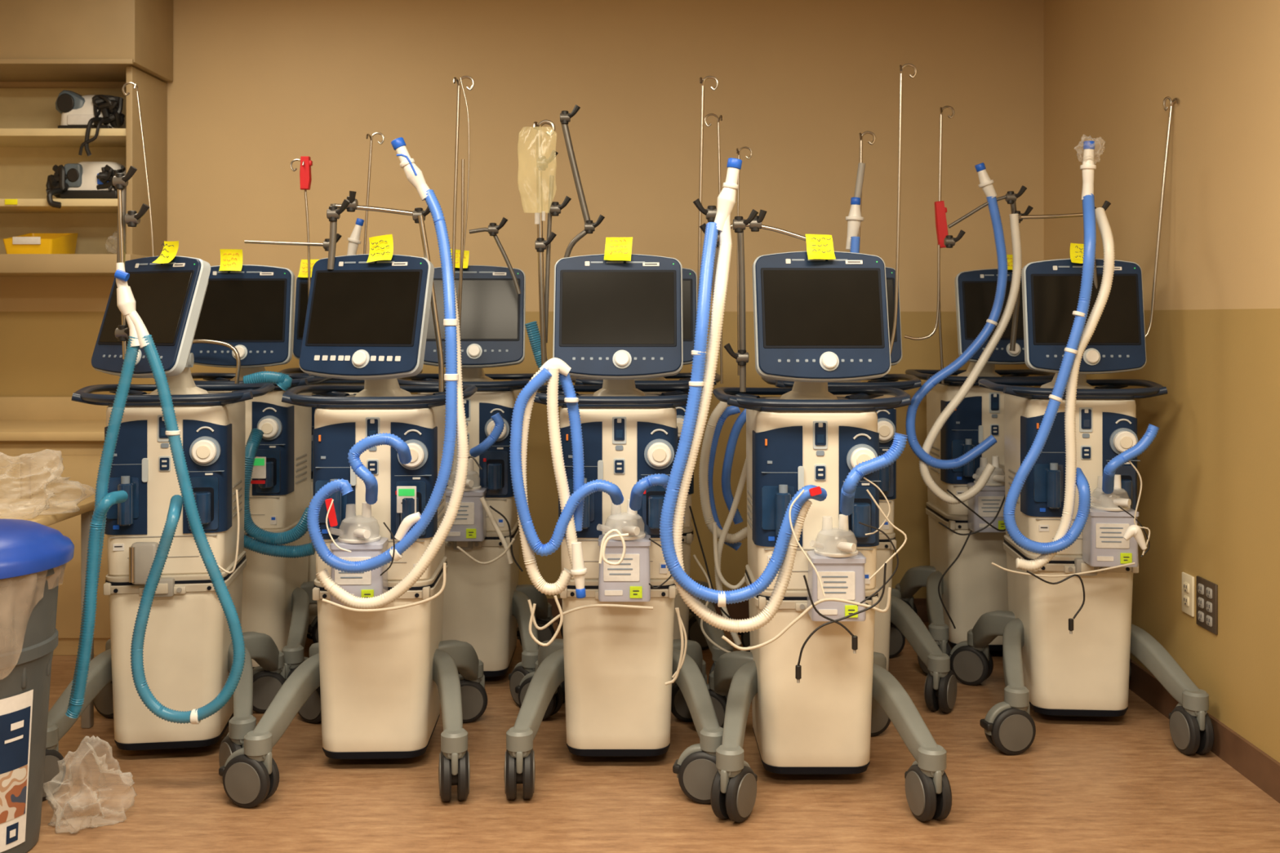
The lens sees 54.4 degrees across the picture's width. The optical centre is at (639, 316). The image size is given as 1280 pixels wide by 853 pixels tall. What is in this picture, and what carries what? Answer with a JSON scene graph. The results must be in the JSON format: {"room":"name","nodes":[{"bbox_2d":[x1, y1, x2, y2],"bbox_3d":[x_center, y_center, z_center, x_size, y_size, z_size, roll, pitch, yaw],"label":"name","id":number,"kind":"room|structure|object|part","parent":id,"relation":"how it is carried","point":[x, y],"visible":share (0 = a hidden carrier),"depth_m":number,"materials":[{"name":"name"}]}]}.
{"room":"hospital equipment storage room","nodes":[
{"label":"hospital equipment storage room","id":0,"kind":"room"},
{"bbox_2d":[0,0,1044,598],"bbox_3d":[-0.590,-0.075,5.350,4.620,2.750,0.100,0,0,0],"label":"wall","id":1,"kind":"structure","parent":0,"point":[257,86],"depth_m":5.30,"materials":[{"name":"beige paint"}]},
{"bbox_2d":[0,66,167,275],"bbox_3d":[-2.451,-0.583,5.097,0.888,0.820,0.394,0,0,0],"label":"open shelving","id":2,"kind":"object","parent":1,"relation":"attached to","point":[32,142],"visible":0.67,"depth_m":5.21,"materials":[{"name":"laminate"}]},
{"bbox_2d":[4,199,17,204],"bbox_3d":[-2.500,-0.457,4.946,0.050,0.022,0.003,0,0,0],"label":"label","id":3,"kind":"object","parent":2,"relation":"attached to","point":[7,202],"visible":1,"depth_m":4.95,"materials":[{"name":"yellow paper"}]},
{"bbox_2d":[3,232,77,253],"bbox_3d":[-2.440,-0.298,5.067,0.200,0.100,0.245,0,0,0],"label":"storage bin","id":4,"kind":"object","parent":2,"relation":"in","point":[28,243],"visible":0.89,"depth_m":4.96,"materials":[{"name":"plastic"}]},
{"bbox_2d":[45,161,126,208],"bbox_3d":[-2.236,-0.530,5.049,0.324,0.204,0.273,0,0,0],"label":"machine","id":5,"kind":"object","parent":2,"relation":"on","point":[82,180],"visible":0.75,"depth_m":5.01,"materials":[{"name":"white plastic"}]},
{"bbox_2d":[55,89,125,155],"bbox_3d":[-2.229,-0.779,5.051,0.284,0.286,0.268,0,0,0],"label":"machine","id":6,"kind":"object","parent":2,"relation":"on","point":[88,112],"visible":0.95,"depth_m":5.01,"materials":[{"name":"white plastic"}]},
{"bbox_2d":[0,0,173,81],"bbox_3d":[-2.438,-1.218,5.085,0.904,0.453,0.418,0,0,0],"label":"upper cabinet","id":7,"kind":"object","parent":1,"relation":"attached to","point":[41,40],"visible":1,"depth_m":4.89,"materials":[{"name":"laminate"}]},
{"bbox_2d":[546,598,928,622],"bbox_3d":[-0.036,1.250,5.294,3.488,0.100,0.012,0,0,0],"label":"baseboard","id":8,"kind":"structure","parent":1,"relation":"attached to","point":[738,611],"depth_m":5.29,"materials":[{"name":"plastic"}]},
{"bbox_2d":[26,622,1279,852],"bbox_3d":[-0.590,1.350,1.900,4.820,0.100,7.000,0,0,0],"label":"floor","id":9,"kind":"structure","parent":0,"point":[1122,784],"depth_m":3.34,"materials":[{"name":"brown wood"}]},
{"bbox_2d":[0,519,74,852],"bbox_3d":[-1.655,0.898,3.030,0.505,0.804,0.505,0,0,0],"label":"recycling bin","id":10,"kind":"object","parent":9,"relation":"on","point":[33,554],"visible":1,"depth_m":2.96,"materials":[{"name":"plastic"}]},
{"bbox_3d":[-1.655,0.552,3.030,0.505,0.110,0.505,0,0,0],"label":"lid","id":11,"kind":"part","parent":10,"relation":"part of","materials":[{"name":"blue plastic"}]},
{"bbox_2d":[0,498,95,728],"bbox_3d":[-2.035,0.940,3.716,0.630,0.720,0.508,0,0,0],"label":"counter","id":12,"kind":"object","parent":9,"relation":"on","point":[86,506],"visible":0.34,"depth_m":3.88,"materials":[{"name":"laminate"}]},
{"bbox_2d":[0,448,95,519],"bbox_3d":[-1.852,0.486,3.675,0.411,0.184,0.309,0,0,17],"label":"plastic bag","id":13,"kind":"object","parent":12,"relation":"on","point":[49,468],"visible":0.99,"depth_m":3.71,"materials":[{"name":"white"}]},
{"bbox_2d":[0,396,110,655],"bbox_3d":[-2.345,0.820,5.007,1.090,0.960,0.574,0,0,0],"label":"base cabinet","id":14,"kind":"object","parent":9,"relation":"on","point":[28,424],"visible":0.16,"depth_m":4.75,"materials":[{"name":"laminate"}]},
{"bbox_2d":[43,736,136,834],"bbox_3d":[-1.415,1.187,3.189,0.214,0.221,0.185,0,0,0],"label":"plastic bag","id":15,"kind":"object","parent":9,"relation":"on","point":[88,737],"visible":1,"depth_m":3.21,"materials":[{"name":"white"}]},
{"bbox_2d":[42,81,285,801],"bbox_3d":[-1.417,0.265,3.716,0.660,2.070,0.874,0,0,-8],"label":"ventilator","id":16,"kind":"object","parent":9,"relation":"on","point":[175,670],"visible":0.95,"depth_m":3.62,"materials":[{"name":"beige plastic"}]},
{"bbox_3d":[-1.442,-0.251,3.460,0.026,0.239,0.022,0,0,-8],"label":"hose support arm","id":17,"kind":"part","parent":16,"relation":"part of","materials":[{"name":"grey metal"}]},
{"bbox_3d":[-1.406,-0.149,3.440,0.102,0.534,0.052,0,0,-8],"label":"hose support arm","id":18,"kind":"part","parent":16,"relation":"part of","materials":[{"name":"metal"}]},
{"bbox_2d":[151,240,178,263],"bbox_3d":[-1.389,-0.190,3.648,0.076,0.068,0.042,0,0,32],"label":"sticky note","id":19,"kind":"object","parent":16,"relation":"attached to","point":[170,250],"visible":1,"depth_m":3.66,"materials":[{"name":"yellow paper"}]},
{"bbox_2d":[190,155,342,679],"bbox_3d":[-1.422,0.358,4.530,0.696,1.883,0.809,0,0,0],"label":"ventilator","id":20,"kind":"object","parent":9,"relation":"on","point":[245,324],"visible":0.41,"depth_m":4.41,"materials":[{"name":"beige plastic"}]},
{"bbox_3d":[-1.483,0.155,4.300,0.206,0.154,0.014,0,0,0],"label":"hose support arm","id":21,"kind":"part","parent":20,"relation":"part of","materials":[{"name":"metal"}]},
{"bbox_2d":[218,248,242,271],"bbox_3d":[-1.456,-0.202,4.425,0.078,0.078,0.027,0,0,0],"label":"sticky note","id":22,"kind":"object","parent":20,"relation":"attached to","point":[230,259],"visible":1,"depth_m":4.43,"materials":[{"name":"yellow paper"}]},
{"bbox_3d":[-1.252,-0.269,4.490,0.355,0.063,0.039,0,0,0],"label":"hose support arm","id":23,"kind":"part","parent":20,"relation":"part of","materials":[{"name":"metal"}]},
{"bbox_2d":[278,132,422,639],"bbox_3d":[-1.173,0.297,4.981,0.684,2.005,0.849,0,0,0],"label":"ventilator","id":24,"kind":"object","parent":9,"relation":"on","point":[301,297],"visible":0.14,"depth_m":4.85,"materials":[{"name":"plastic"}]},
{"bbox_2d":[297,259,318,277],"bbox_3d":[-1.300,-0.190,4.890,0.079,0.073,0.047,0,0,4],"label":"sticky note","id":25,"kind":"object","parent":24,"relation":"attached to","point":[303,273],"visible":0.63,"depth_m":4.90,"materials":[{"name":"yellow paper"}]},
{"bbox_2d":[218,75,487,808],"bbox_3d":[-0.775,0.267,3.664,0.726,2.065,0.823,0,0,-2],"label":"ventilator","id":26,"kind":"object","parent":9,"relation":"on","point":[379,672],"visible":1,"depth_m":3.54,"materials":[{"name":"beige plastic"}]},
{"bbox_3d":[-0.874,-0.239,3.612,0.074,0.203,0.034,0,0,10],"label":"hose support arm","id":27,"kind":"part","parent":26,"relation":"part of","materials":[{"name":"grey metal"}]},
{"bbox_2d":[366,234,393,262],"bbox_3d":[-0.750,-0.197,3.580,0.086,0.082,0.031,0,0,20],"label":"sticky note","id":28,"kind":"object","parent":26,"relation":"attached to","point":[381,247],"visible":1,"depth_m":3.58,"materials":[{"name":"yellow paper"}]},
{"bbox_3d":[-0.741,-0.318,3.610,0.301,0.093,0.039,0,0,0],"label":"hose support arm","id":29,"kind":"part","parent":26,"relation":"part of","materials":[{"name":"metal"}]},
{"bbox_3d":[-0.605,-0.038,3.600,0.077,0.512,0.016,0,0,0],"label":"hose support arm","id":30,"kind":"part","parent":26,"relation":"part of","materials":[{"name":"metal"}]},
{"bbox_2d":[396,217,555,707],"bbox_3d":[-0.632,0.480,4.481,0.660,1.639,0.848,0,0,0],"label":"ventilator","id":31,"kind":"object","parent":9,"relation":"on","point":[484,602],"visible":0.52,"depth_m":4.35,"materials":[{"name":"beige plastic"}]},
{"bbox_2d":[449,248,469,267],"bbox_3d":[-0.642,-0.207,4.401,0.075,0.070,0.036,0,0,-5],"label":"sticky note","id":32,"kind":"object","parent":31,"relation":"attached to","point":[466,254],"visible":0.54,"depth_m":4.41,"materials":[{"name":"yellow paper"}]},
{"bbox_3d":[-0.495,-0.208,4.240,0.178,0.263,0.039,0,0,0],"label":"hose support arm","id":33,"kind":"part","parent":31,"relation":"part of","materials":[{"name":"grey metal"}]},
{"bbox_2d":[503,75,723,804],"bbox_3d":[-0.076,0.265,3.728,0.664,2.071,0.874,0,0,0],"label":"ventilator","id":34,"kind":"object","parent":9,"relation":"on","point":[623,668],"visible":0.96,"depth_m":3.56,"materials":[{"name":"beige plastic"}]},
{"bbox_3d":[-0.292,-0.184,3.970,0.035,0.535,0.014,0,0,0],"label":"hose support arm","id":35,"kind":"part","parent":34,"relation":"part of","materials":[{"name":"grey metal"}]},
{"bbox_3d":[-0.214,-0.228,4.150,0.102,0.146,0.017,0,0,0],"label":"hose support arm","id":36,"kind":"part","parent":34,"relation":"part of","materials":[{"name":"grey metal"}]},
{"bbox_3d":[-0.191,-0.491,4.141,0.151,0.428,0.040,0,0,0],"label":"hose support arm","id":37,"kind":"part","parent":34,"relation":"part of","materials":[{"name":"grey metal"}]},
{"bbox_2d":[604,237,632,261],"bbox_3d":[-0.063,-0.197,3.614,0.080,0.072,0.050,0,0,8],"label":"sticky note","id":38,"kind":"object","parent":34,"relation":"attached to","point":[615,248],"visible":1,"depth_m":3.62,"materials":[{"name":"yellow paper"}]},
{"bbox_2d":[524,113,750,701],"bbox_3d":[-0.003,0.299,4.425,0.750,2.002,1.059,0,0,0],"label":"ventilator","id":39,"kind":"object","parent":9,"relation":"on","point":[708,637],"visible":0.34,"depth_m":4.30,"materials":[{"name":"beige plastic"}]},
{"bbox_2d":[659,63,951,822],"bbox_3d":[0.466,0.246,3.551,0.825,2.098,0.809,0,0,0],"label":"ventilator","id":40,"kind":"object","parent":9,"relation":"on","point":[816,686],"visible":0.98,"depth_m":3.42,"materials":[{"name":"beige plastic"}]},
{"bbox_3d":[0.233,-0.147,3.390,0.179,0.349,0.039,0,0,0],"label":"hose support arm","id":41,"kind":"part","parent":40,"relation":"part of","materials":[{"name":"grey metal"}]},
{"bbox_3d":[0.269,-0.024,3.490,0.071,0.471,0.039,0,0,0],"label":"hose support arm","id":42,"kind":"part","parent":40,"relation":"part of","materials":[{"name":"grey metal"}]},
{"bbox_3d":[0.349,-0.255,3.490,0.262,0.090,0.040,0,0,0],"label":"hose support arm","id":43,"kind":"part","parent":40,"relation":"part of","materials":[{"name":"metal"}]},
{"bbox_2d":[805,234,835,259],"bbox_3d":[0.503,-0.195,3.469,0.081,0.073,0.046,0,0,-11],"label":"sticky note","id":44,"kind":"object","parent":40,"relation":"attached to","point":[818,246],"visible":1,"depth_m":3.47,"materials":[{"name":"yellow paper"}]},
{"bbox_2d":[714,131,956,713],"bbox_3d":[0.664,0.329,4.394,0.806,1.942,0.852,0,0,3],"label":"ventilator","id":45,"kind":"object","parent":9,"relation":"on","point":[900,622],"visible":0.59,"depth_m":4.28,"materials":[{"name":"beige plastic"}]},
{"bbox_2d":[895,105,1055,675],"bbox_3d":[1.301,0.258,4.802,0.734,2.075,0.862,0,0,0],"label":"ventilator","id":46,"kind":"object","parent":9,"relation":"on","point":[962,455],"visible":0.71,"depth_m":4.70,"materials":[{"name":"beige plastic"}]},
{"bbox_3d":[0.998,-0.086,4.400,0.127,0.337,0.010,0,0,0],"label":"hose support arm","id":47,"kind":"part","parent":46,"relation":"part of","materials":[{"name":"metal"}]},
{"bbox_3d":[1.220,-0.353,4.390,0.285,0.219,0.039,0,0,0],"label":"hose support arm","id":48,"kind":"part","parent":46,"relation":"part of","materials":[{"name":"grey metal"}]},
{"bbox_2d":[1006,254,1013,269],"bbox_3d":[1.415,-0.207,4.738,0.062,0.061,0.026,0,0,0],"label":"sticky note","id":49,"kind":"object","parent":46,"relation":"attached to","point":[1009,257],"visible":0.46,"depth_m":4.74,"materials":[{"name":"yellow paper"}]},
{"bbox_3d":[1.377,-0.157,4.493,0.081,0.563,0.034,0,0,10],"label":"hose support arm","id":50,"kind":"part","parent":46,"relation":"part of","materials":[{"name":"grey metal"}]},
{"bbox_2d":[946,96,1214,755],"bbox_3d":[1.389,0.295,4.040,0.701,2.009,0.835,0,0,4],"label":"ventilator","id":51,"kind":"object","parent":9,"relation":"on","point":[1072,447],"visible":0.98,"depth_m":3.92,"materials":[{"name":"beige plastic"}]},
{"bbox_3d":[1.348,-0.336,3.948,0.280,0.063,0.037,0,0,4],"label":"hose support arm","id":52,"kind":"part","parent":51,"relation":"part of","materials":[{"name":"metal"}]},
{"bbox_2d":[1070,243,1084,263],"bbox_3d":[1.401,-0.201,3.948,0.071,0.067,0.034,0,0,0],"label":"sticky note","id":53,"kind":"object","parent":51,"relation":"attached to","point":[1077,251],"visible":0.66,"depth_m":3.96,"materials":[{"name":"yellow paper"}]},
{"bbox_3d":[1.442,-0.202,3.950,0.037,0.364,0.014,0,0,0],"label":"hose support arm","id":54,"kind":"part","parent":51,"relation":"part of","materials":[{"name":"grey metal"}]},
{"bbox_2d":[1044,0,1279,763],"bbox_3d":[1.770,-0.075,1.900,0.100,2.750,7.000,0,0,0],"label":"wall","id":55,"kind":"structure","parent":0,"point":[1209,504],"depth_m":3.83,"materials":[{"name":"beige paint"}]},
{"bbox_2d":[1182,572,1194,617],"bbox_3d":[1.713,0.869,3.895,0.014,0.125,0.078,0,0,0],"label":"wall outlet","id":56,"kind":"object","parent":55,"relation":"attached to","point":[1188,580],"visible":1,"depth_m":3.88,"materials":[{"name":"white plastic"}]},
{"bbox_2d":[1128,659,1279,803],"bbox_3d":[1.714,1.250,1.850,0.012,0.100,6.900,0,0,0],"label":"baseboard","id":57,"kind":"structure","parent":55,"relation":"attached to","point":[1254,764],"depth_m":3.60,"materials":[{"name":"plastic"}]},
{"bbox_2d":[1195,575,1217,635],"bbox_3d":[1.713,0.872,3.766,0.014,0.150,0.130,0,0,0],"label":"wall outlet","id":58,"kind":"object","parent":55,"relation":"attached to","point":[1206,592],"visible":1,"depth_m":3.75,"materials":[{"name":"plastic"}]}
]}

